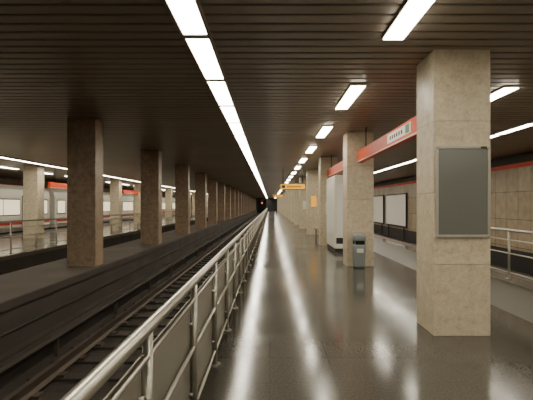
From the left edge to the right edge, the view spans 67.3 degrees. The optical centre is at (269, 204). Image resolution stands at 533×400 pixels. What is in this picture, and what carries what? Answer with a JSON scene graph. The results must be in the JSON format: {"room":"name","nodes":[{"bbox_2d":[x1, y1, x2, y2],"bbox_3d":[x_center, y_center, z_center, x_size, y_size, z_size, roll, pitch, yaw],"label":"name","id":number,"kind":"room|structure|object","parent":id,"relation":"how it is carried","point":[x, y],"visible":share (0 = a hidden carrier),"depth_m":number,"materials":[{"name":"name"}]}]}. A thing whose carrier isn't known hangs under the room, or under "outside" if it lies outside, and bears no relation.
{"room":"metro station","nodes":[
{"label":"metro station","id":0,"kind":"room"},
{"bbox_2d":[0,177,191,213],"bbox_3d":[-18.550,0.030,50.000,0.300,4.860,124.000,0,0,0],"label":"wall","id":1,"kind":"structure","parent":0,"point":[2,179],"depth_m":29.15,"materials":[{"name":"stone"}]},
{"bbox_2d":[0,183,191,198],"bbox_3d":[-18.375,-1.435,50.000,0.050,0.170,124.000,0,0,0],"label":"trim","id":2,"kind":"structure","parent":1,"relation":"attached to","point":[0,183],"depth_m":29.30,"materials":[{"name":"red paint"}]},
{"bbox_2d":[0,214,207,274],"bbox_3d":[-11.425,2.030,50.000,6.350,0.860,124.000,0,0,0],"label":"platform","id":3,"kind":"object","parent":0,"point":[7,266],"depth_m":17.54,"materials":[{"name":"stone"}]},
{"bbox_2d":[23,165,43,237],"bbox_3d":[-11.505,-0.150,19.490,0.690,3.498,0.580,0,0,0],"label":"stone pillar","id":4,"kind":"structure","parent":3,"relation":"on","point":[33,175],"depth_m":19.20,"materials":[{"name":"brown stone"}]},
{"bbox_2d":[0,210,207,253],"bbox_3d":[-8.550,1.060,42.600,0.117,1.080,81.320,0,0,0],"label":"railing","id":5,"kind":"object","parent":3,"relation":"on","point":[129,217],"visible":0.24,"depth_m":15.37,"materials":[{"name":"silver metal"}]},
{"bbox_2d":[0,217,207,260],"bbox_3d":[-8.295,1.657,50.000,0.150,0.126,124.000,0,0,0],"label":"trim","id":6,"kind":"structure","parent":3,"relation":"attached to","point":[27,253],"depth_m":14.78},
{"bbox_2d":[110,179,121,226],"bbox_3d":[-11.505,-0.150,29.890,0.690,3.498,0.580,0,0,0],"label":"stone pillar","id":7,"kind":"structure","parent":3,"relation":"on","point":[115,184],"depth_m":29.60,"materials":[{"name":"brown stone"}]},
{"bbox_2d":[134,183,140,222],"bbox_3d":[-11.505,-0.150,35.090,0.690,3.498,0.580,0,0,0],"label":"stone pillar","id":8,"kind":"structure","parent":3,"relation":"on","point":[137,186],"depth_m":34.80,"materials":[{"name":"brown stone"}]},
{"bbox_2d":[165,188,171,218],"bbox_3d":[-11.505,-0.150,45.490,0.690,3.498,0.580,0,0,0],"label":"stone pillar","id":9,"kind":"structure","parent":3,"relation":"on","point":[168,191],"depth_m":45.20,"materials":[{"name":"brown stone"}]},
{"bbox_2d":[192,193,194,215],"bbox_3d":[-11.505,-0.150,61.090,0.690,3.498,0.580,0,0,0],"label":"stone pillar","id":10,"kind":"structure","parent":3,"relation":"on","point":[193,194],"depth_m":60.80,"materials":[{"name":"brown stone"}]},
{"bbox_2d":[0,0,532,197],"bbox_3d":[-4.550,-2.000,50.000,28.300,0.200,124.000,0,0,0],"label":"ceiling","id":11,"kind":"structure","parent":0,"point":[127,66],"depth_m":6.11,"materials":[{"name":"black"}]},
{"bbox_2d":[0,156,66,169],"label":"strip light","id":12,"kind":"object","parent":11,"relation":"attached to","point":[20,160],"depth_m":17.52,"materials":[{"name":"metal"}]},
{"bbox_2d":[48,182,66,188],"bbox_3d":[-11.500,-1.399,22.800,0.136,0.998,4.000,0,0,0],"label":"name sign","id":13,"kind":"object","parent":11,"relation":"hanging from","point":[50,184],"visible":0.49,"depth_m":21.53,"materials":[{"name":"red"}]},
{"bbox_2d":[103,174,140,181],"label":"strip light","id":14,"kind":"object","parent":11,"relation":"attached to","point":[103,174],"depth_m":28.10,"materials":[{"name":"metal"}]},
{"bbox_2d":[122,181,138,194],"bbox_3d":[-11.500,-1.399,33.200,0.136,0.998,4.000,0,0,0],"label":"name sign","id":15,"kind":"object","parent":11,"relation":"hanging from","point":[125,191],"visible":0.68,"depth_m":32.45,"materials":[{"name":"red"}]},
{"bbox_2d":[163,0,266,197],"bbox_3d":[-0.815,-1.877,50.000,0.320,0.044,123.900,0,0,0],"label":"strip light","id":16,"kind":"object","parent":11,"relation":"attached to","point":[188,16],"visible":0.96,"depth_m":5.13,"materials":[{"name":"glowing white plastic diffuser"},{"name":"metal"}]},
{"bbox_2d":[280,167,305,189],"bbox_3d":[1.140,-1.329,20.064,1.280,1.138,0.152,0,0,0],"label":"exit sign","id":17,"kind":"object","parent":11,"relation":"hanging from","point":[283,186],"visible":1,"depth_m":19.99,"materials":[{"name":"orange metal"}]},
{"bbox_2d":[299,158,306,162],"bbox_3d":[1.385,-1.877,16.830,0.250,0.044,1.530,0,0,0],"label":"ceiling light","id":18,"kind":"object","parent":11,"relation":"attached to","point":[302,160],"depth_m":16.68,"materials":[{"name":"white plastic"}]},
{"bbox_2d":[305,146,316,152],"bbox_3d":[1.385,-1.877,13.560,0.250,0.044,1.530,0,0,0],"label":"ceiling light","id":19,"kind":"object","parent":11,"relation":"attached to","point":[310,149],"depth_m":13.37,"materials":[{"name":"white plastic"}]},
{"bbox_2d":[316,125,332,137],"bbox_3d":[1.385,-1.877,10.290,0.250,0.044,1.530,0,0,0],"label":"ceiling light","id":20,"kind":"object","parent":11,"relation":"attached to","point":[325,129],"depth_m":10.09,"materials":[{"name":"white plastic"}]},
{"bbox_2d":[327,155,342,176],"bbox_3d":[2.345,-1.499,13.420,0.136,0.798,4.900,0,0,0],"label":"name sign","id":21,"kind":"object","parent":11,"relation":"hanging from","point":[338,168],"visible":0.52,"depth_m":13.97,"materials":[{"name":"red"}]},
{"bbox_2d":[335,84,365,108],"bbox_3d":[1.385,-1.877,7.020,0.250,0.044,1.530,0,0,0],"label":"ceiling light","id":22,"kind":"object","parent":11,"relation":"attached to","point":[353,90],"depth_m":6.78,"materials":[{"name":"white plastic"}]},
{"bbox_2d":[358,115,416,162],"bbox_3d":[2.345,-1.499,7.920,0.142,0.798,4.900,0,0,0],"label":"name sign","id":23,"kind":"object","parent":11,"relation":"hanging from","point":[406,132],"visible":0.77,"depth_m":7.62,"materials":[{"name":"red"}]},
{"bbox_2d":[374,158,416,173],"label":"strip light","id":24,"kind":"object","parent":11,"relation":"attached to","point":[415,159],"depth_m":18.85,"materials":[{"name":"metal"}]},
{"bbox_2d":[382,0,434,39],"bbox_3d":[1.385,-1.877,3.750,0.250,0.044,1.530,0,0,0],"label":"ceiling light","id":25,"kind":"object","parent":11,"relation":"attached to","point":[411,11],"depth_m":4.00,"materials":[{"name":"white plastic"}]},
{"bbox_2d":[490,86,519,101],"bbox_3d":[3.850,-1.877,7.120,0.250,0.044,1.530,0,0,0],"label":"ceiling light","id":26,"kind":"object","parent":11,"relation":"attached to","point":[504,90],"depth_m":6.59,"materials":[{"name":"white plastic"}]},
{"bbox_2d":[490,120,532,138],"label":"strip light","id":27,"kind":"object","parent":11,"relation":"attached to","point":[513,129],"depth_m":9.87,"materials":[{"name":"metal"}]},
{"bbox_2d":[0,214,532,397],"bbox_3d":[-4.550,2.560,50.000,27.700,0.200,124.000,0,0,0],"label":"track bed","id":28,"kind":"object","parent":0,"point":[51,387],"depth_m":6.76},
{"bbox_2d":[0,210,256,389],"bbox_3d":[-4.395,1.905,49.990,1.610,1.110,123.960,0,0,0],"label":"divider","id":29,"kind":"object","parent":28,"relation":"on","point":[26,294],"visible":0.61,"depth_m":7.85,"materials":[{"name":"concrete"}]},
{"bbox_2d":[67,119,102,265],"bbox_3d":[-4.140,-0.275,8.980,0.620,3.246,0.420,0,0,0],"label":"pillar","id":30,"kind":"structure","parent":29,"relation":"on","point":[84,136],"depth_m":8.77,"materials":[{"name":"brown stone"}]},
{"bbox_2d":[0,211,256,336],"bbox_3d":[-3.700,1.800,50.000,0.036,0.036,123.800,0,0,0],"label":"cable","id":31,"kind":"object","parent":29,"relation":"attached to","point":[67,303],"visible":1,"depth_m":7.73,"materials":[{"name":"black rubber"}]},
{"bbox_2d":[141,150,161,243],"bbox_3d":[-4.140,-0.275,13.960,0.620,3.246,0.420,0,0,0],"label":"pillar","id":32,"kind":"structure","parent":29,"relation":"on","point":[151,160],"depth_m":13.75,"materials":[{"name":"brown stone"}]},
{"bbox_2d":[175,164,189,233],"bbox_3d":[-4.140,-0.275,18.940,0.620,3.246,0.420,0,0,0],"label":"pillar","id":33,"kind":"structure","parent":29,"relation":"on","point":[182,171],"depth_m":18.73,"materials":[{"name":"brown stone"}]},
{"bbox_2d":[195,173,206,227],"bbox_3d":[-4.140,-0.275,23.920,0.620,3.246,0.420,0,0,0],"label":"pillar","id":34,"kind":"structure","parent":29,"relation":"on","point":[200,178],"depth_m":23.71,"materials":[{"name":"brown stone"}]},
{"bbox_2d":[208,179,216,223],"bbox_3d":[-4.140,-0.275,28.900,0.620,3.246,0.420,0,0,0],"label":"pillar","id":35,"kind":"structure","parent":29,"relation":"on","point":[212,183],"depth_m":28.69,"materials":[{"name":"brown stone"}]},
{"bbox_2d":[217,182,224,220],"bbox_3d":[-4.140,-0.275,33.880,0.620,3.246,0.420,0,0,0],"label":"pillar","id":36,"kind":"structure","parent":29,"relation":"on","point":[220,185],"depth_m":33.67,"materials":[{"name":"brown stone"}]},
{"bbox_2d":[225,185,230,218],"bbox_3d":[-4.140,-0.275,38.860,0.620,3.246,0.420,0,0,0],"label":"pillar","id":37,"kind":"structure","parent":29,"relation":"on","point":[227,187],"depth_m":38.65,"materials":[{"name":"brown stone"}]},
{"bbox_2d":[231,188,234,216],"bbox_3d":[-4.140,-0.275,43.840,0.620,3.246,0.420,0,0,0],"label":"pillar","id":38,"kind":"structure","parent":29,"relation":"on","point":[232,189],"depth_m":43.63,"materials":[{"name":"brown stone"}]},
{"bbox_2d":[235,189,238,215],"bbox_3d":[-4.140,-0.275,48.820,0.620,3.246,0.420,0,0,0],"label":"pillar","id":39,"kind":"structure","parent":29,"relation":"on","point":[236,190],"depth_m":48.61,"materials":[{"name":"brown stone"}]},
{"bbox_2d":[239,191,241,214],"bbox_3d":[-4.140,-0.275,53.800,0.620,3.246,0.420,0,0,0],"label":"pillar","id":40,"kind":"structure","parent":29,"relation":"on","point":[240,192],"depth_m":53.59,"materials":[{"name":"brown stone"}]},
{"bbox_2d":[242,192,243,213],"bbox_3d":[-4.140,-0.275,58.780,0.620,3.246,0.420,0,0,0],"label":"pillar","id":41,"kind":"structure","parent":29,"relation":"on","point":[242,192],"depth_m":58.57,"materials":[{"name":"brown stone"}]},
{"bbox_2d":[244,193,245,212],"bbox_3d":[-4.140,-0.275,63.760,0.620,3.246,0.420,0,0,0],"label":"pillar","id":42,"kind":"structure","parent":29,"relation":"on","point":[244,193],"depth_m":63.55,"materials":[{"name":"brown stone"}]},
{"bbox_2d":[246,194,247,212],"bbox_3d":[-4.140,-0.275,68.740,0.620,3.246,0.420,0,0,0],"label":"pillar","id":43,"kind":"structure","parent":29,"relation":"on","point":[246,194],"depth_m":68.53,"materials":[{"name":"brown stone"}]},
{"bbox_2d":[249,195,250,211],"bbox_3d":[-4.140,-0.275,78.700,0.620,3.246,0.420,0,0,0],"label":"pillar","id":44,"kind":"structure","parent":29,"relation":"on","point":[249,195],"depth_m":78.53,"materials":[{"name":"brown stone"}]},
{"bbox_2d":[0,212,257,374],"bbox_3d":[-3.475,2.265,50.000,0.150,0.390,123.800,0,0,0],"label":"rail","id":45,"kind":"object","parent":28,"relation":"on","point":[54,337],"visible":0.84,"depth_m":7.34,"materials":[{"name":"metal"}]},
{"bbox_2d":[0,213,259,399],"bbox_3d":[-2.265,2.353,50.000,2.230,0.215,123.800,0,0,0],"label":"railway track","id":46,"kind":"object","parent":28,"relation":"on","point":[55,372],"visible":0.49,"depth_m":6.89,"materials":[{"name":"metal"}]},
{"bbox_2d":[374,195,383,234],"bbox_3d":[9.210,0.820,34.750,0.076,3.280,4.700,0,0,0],"label":"billboard","id":47,"kind":"object","parent":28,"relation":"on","point":[378,199],"visible":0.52,"depth_m":33.50,"materials":[{"name":"grey metal"}]},
{"bbox_2d":[386,193,406,240],"bbox_3d":[9.210,0.820,29.350,0.076,3.280,4.700,0,0,0],"label":"billboard","id":48,"kind":"object","parent":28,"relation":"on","point":[396,204],"visible":1,"depth_m":29.00,"materials":[{"name":"grey metal"}]},
{"bbox_2d":[374,233,532,277],"bbox_3d":[7.535,2.353,50.000,2.230,0.215,123.800,0,0,0],"label":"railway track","id":49,"kind":"object","parent":28,"relation":"on","point":[374,233],"visible":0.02,"depth_m":14.34,"materials":[{"name":"metal"}]},
{"bbox_3d":[-16.265,2.353,50.000,2.230,0.215,123.800,0,0,0],"label":"railway track","id":50,"kind":"object","parent":28,"relation":"on","visible":0},
{"bbox_2d":[0,184,49,234],"bbox_3d":[-16.230,0.530,17.500,2.840,3.420,19.000,0,0,0],"label":"train car","id":51,"kind":"object","parent":50,"relation":"on","point":[11,196],"visible":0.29,"depth_m":23.23,"materials":[{"name":"beige paint"}]},
{"bbox_2d":[44,188,133,229],"bbox_3d":[-16.230,0.530,37.100,2.840,3.420,19.000,0,0,0],"label":"train car","id":52,"kind":"object","parent":50,"relation":"on","point":[58,197],"visible":0.22,"depth_m":29.05,"materials":[{"name":"beige paint"}]},
{"bbox_2d":[162,197,174,216],"bbox_3d":[-16.230,0.530,56.700,2.840,3.420,19.000,0,0,0],"label":"train car","id":53,"kind":"object","parent":50,"relation":"on","point":[163,198],"visible":0.09,"depth_m":56.90,"materials":[{"name":"beige paint"}]},
{"bbox_2d":[256,198,276,213],"bbox_3d":[-4.550,0.030,112.140,28.300,4.860,0.320,0,0,0],"label":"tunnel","id":54,"kind":"structure","parent":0,"point":[270,204],"depth_m":112.00,"materials":[{"name":"black concrete"}]},
{"bbox_2d":[199,211,532,399],"bbox_3d":[2.390,2.030,50.000,6.620,0.860,124.000,0,0,0],"label":"floor","id":55,"kind":"structure","parent":0,"point":[306,324],"depth_m":4.62,"materials":[{"name":"stone"}]},
{"bbox_2d":[60,208,266,399],"bbox_3d":[-0.550,1.060,39.200,0.117,1.080,88.120,0,0,0],"label":"railing","id":56,"kind":"object","parent":55,"relation":"on","point":[176,365],"visible":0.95,"depth_m":2.63,"materials":[{"name":"silver metal"}]},
{"bbox_2d":[283,192,284,215],"bbox_3d":[2.345,-0.150,60.170,0.690,3.498,0.580,0,0,0],"label":"stone pillar","id":57,"kind":"structure","parent":55,"relation":"on","point":[283,192],"depth_m":59.87,"materials":[{"name":"brown stone"}]},
{"bbox_2d":[286,190,287,217],"bbox_3d":[2.345,-0.150,49.170,0.690,3.498,0.580,0,0,0],"label":"stone pillar","id":58,"kind":"structure","parent":55,"relation":"on","point":[286,190],"depth_m":48.88,"materials":[{"name":"brown stone"}]},
{"bbox_2d":[288,190,290,219],"bbox_3d":[2.345,-0.150,43.670,0.690,3.498,0.580,0,0,0],"label":"stone pillar","id":59,"kind":"structure","parent":55,"relation":"on","point":[289,191],"depth_m":43.38,"materials":[{"name":"brown stone"}]},
{"bbox_2d":[291,190,293,221],"bbox_3d":[2.345,-0.150,38.170,0.690,3.498,0.580,0,0,0],"label":"stone pillar","id":60,"kind":"structure","parent":55,"relation":"on","point":[292,191],"depth_m":37.88,"materials":[{"name":"brown stone"}]},
{"bbox_2d":[294,182,298,224],"bbox_3d":[2.345,-0.150,32.670,0.690,3.498,0.580,0,0,0],"label":"stone pillar","id":61,"kind":"structure","parent":55,"relation":"on","point":[296,192],"depth_m":32.38,"materials":[{"name":"brown stone"}]},
{"bbox_2d":[299,177,305,228],"bbox_3d":[2.345,-0.150,27.170,0.690,3.498,0.580,0,0,0],"label":"stone pillar","id":62,"kind":"structure","parent":55,"relation":"on","point":[302,193],"depth_m":26.88,"materials":[{"name":"brown stone"}]},
{"bbox_2d":[302,201,305,208],"bbox_3d":[2.340,0.000,26.867,0.320,0.600,0.023,0,0,0],"label":"notice","id":63,"kind":"object","parent":62,"relation":"attached to","point":[303,202],"visible":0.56,"depth_m":26.86,"materials":[{"name":"white paper"}]},
{"bbox_2d":[306,169,318,234],"bbox_3d":[2.345,-0.150,21.670,0.690,3.498,0.580,0,0,0],"label":"stone pillar","id":64,"kind":"structure","parent":55,"relation":"on","point":[312,175],"depth_m":21.38,"materials":[{"name":"brown stone"}]},
{"bbox_2d":[311,196,316,206],"bbox_3d":[2.340,-0.200,21.367,0.320,0.600,0.023,0,0,0],"label":"notice","id":65,"kind":"object","parent":64,"relation":"attached to","point":[313,198],"visible":1,"depth_m":21.35,"materials":[{"name":"orange metal"}]},
{"bbox_2d":[314,228,318,239],"bbox_3d":[2.402,1.370,19.000,0.445,0.460,1.600,0,0,0],"label":"bench","id":66,"kind":"object","parent":55,"relation":"on","point":[316,229],"visible":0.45,"depth_m":19.58,"materials":[{"name":"brown wood"}]},
{"bbox_2d":[319,157,337,244],"bbox_3d":[2.345,-0.150,16.170,0.690,3.498,0.580,0,0,0],"label":"stone pillar","id":67,"kind":"structure","parent":55,"relation":"on","point":[324,162],"depth_m":15.88,"materials":[{"name":"brown stone"}]},
{"bbox_2d":[327,175,343,252],"bbox_3d":[2.449,0.300,14.344,0.602,2.600,1.912,0,0,0],"label":"information kiosk","id":68,"kind":"object","parent":55,"relation":"on","point":[335,199],"visible":0.65,"depth_m":13.41,"materials":[{"name":"grey metal"}]},
{"bbox_2d":[343,132,373,266],"bbox_3d":[2.345,-0.150,10.670,0.690,3.498,0.580,0,0,0],"label":"stone pillar","id":69,"kind":"structure","parent":55,"relation":"on","point":[358,178],"depth_m":10.38,"materials":[{"name":"brown stone"}]},
{"bbox_2d":[352,234,365,267],"bbox_3d":[2.270,1.173,10.200,0.330,0.855,0.289,0,0,0],"label":"litter bin","id":70,"kind":"object","parent":55,"relation":"on","point":[359,246],"visible":1,"depth_m":10.08,"materials":[{"name":"grey metal"}]},
{"bbox_2d":[374,239,532,322],"bbox_3d":[4.250,1.598,50.000,1.400,0.004,124.000,0,0,0],"label":"floor strip","id":71,"kind":"object","parent":55,"relation":"on","point":[517,300],"depth_m":7.47,"materials":[{"name":"concrete"}]},
{"bbox_2d":[417,50,489,335],"bbox_3d":[2.345,-0.150,5.170,0.690,3.498,0.580,0,0,0],"label":"stone pillar","id":72,"kind":"structure","parent":55,"relation":"on","point":[453,86],"depth_m":4.88,"materials":[{"name":"brown stone"}]},
{"bbox_2d":[435,146,490,237],"bbox_3d":[2.342,-0.160,4.859,0.665,1.110,0.041,0,0,0],"label":"notice board","id":73,"kind":"object","parent":72,"relation":"attached to","point":[462,173],"visible":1,"depth_m":4.85,"materials":[{"name":"grey glass"}]},
{"bbox_2d":[374,234,532,282],"bbox_3d":[5.565,1.657,50.000,0.330,0.126,124.000,0,0,0],"label":"trim","id":74,"kind":"structure","parent":55,"relation":"attached to","point":[386,238],"depth_m":9.74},
{"bbox_2d":[490,227,532,279],"bbox_3d":[5.200,1.060,4.800,0.117,1.080,15.720,0,0,0],"label":"railing","id":75,"kind":"object","parent":55,"relation":"on","point":[492,228],"visible":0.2,"depth_m":8.68,"materials":[{"name":"silver metal"}]},
{"bbox_2d":[374,151,532,252],"bbox_3d":[9.450,0.030,50.000,0.300,4.860,124.000,0,0,0],"label":"wall","id":76,"kind":"structure","parent":0,"point":[511,189],"depth_m":15.60,"materials":[{"name":"tile"}]},
{"bbox_2d":[374,224,532,274],"bbox_3d":[9.285,2.080,50.000,0.030,0.760,124.000,0,0,0],"label":"baseboard","id":77,"kind":"structure","parent":76,"relation":"attached to","point":[523,264],"depth_m":16.16,"materials":[{"name":"black stone"}]},
{"bbox_2d":[374,152,532,188],"bbox_3d":[9.275,-1.645,50.000,0.050,0.490,124.000,0,0,0],"label":"trim","id":78,"kind":"structure","parent":76,"relation":"attached to","point":[525,159],"depth_m":16.04,"materials":[{"name":"red"}]}
]}

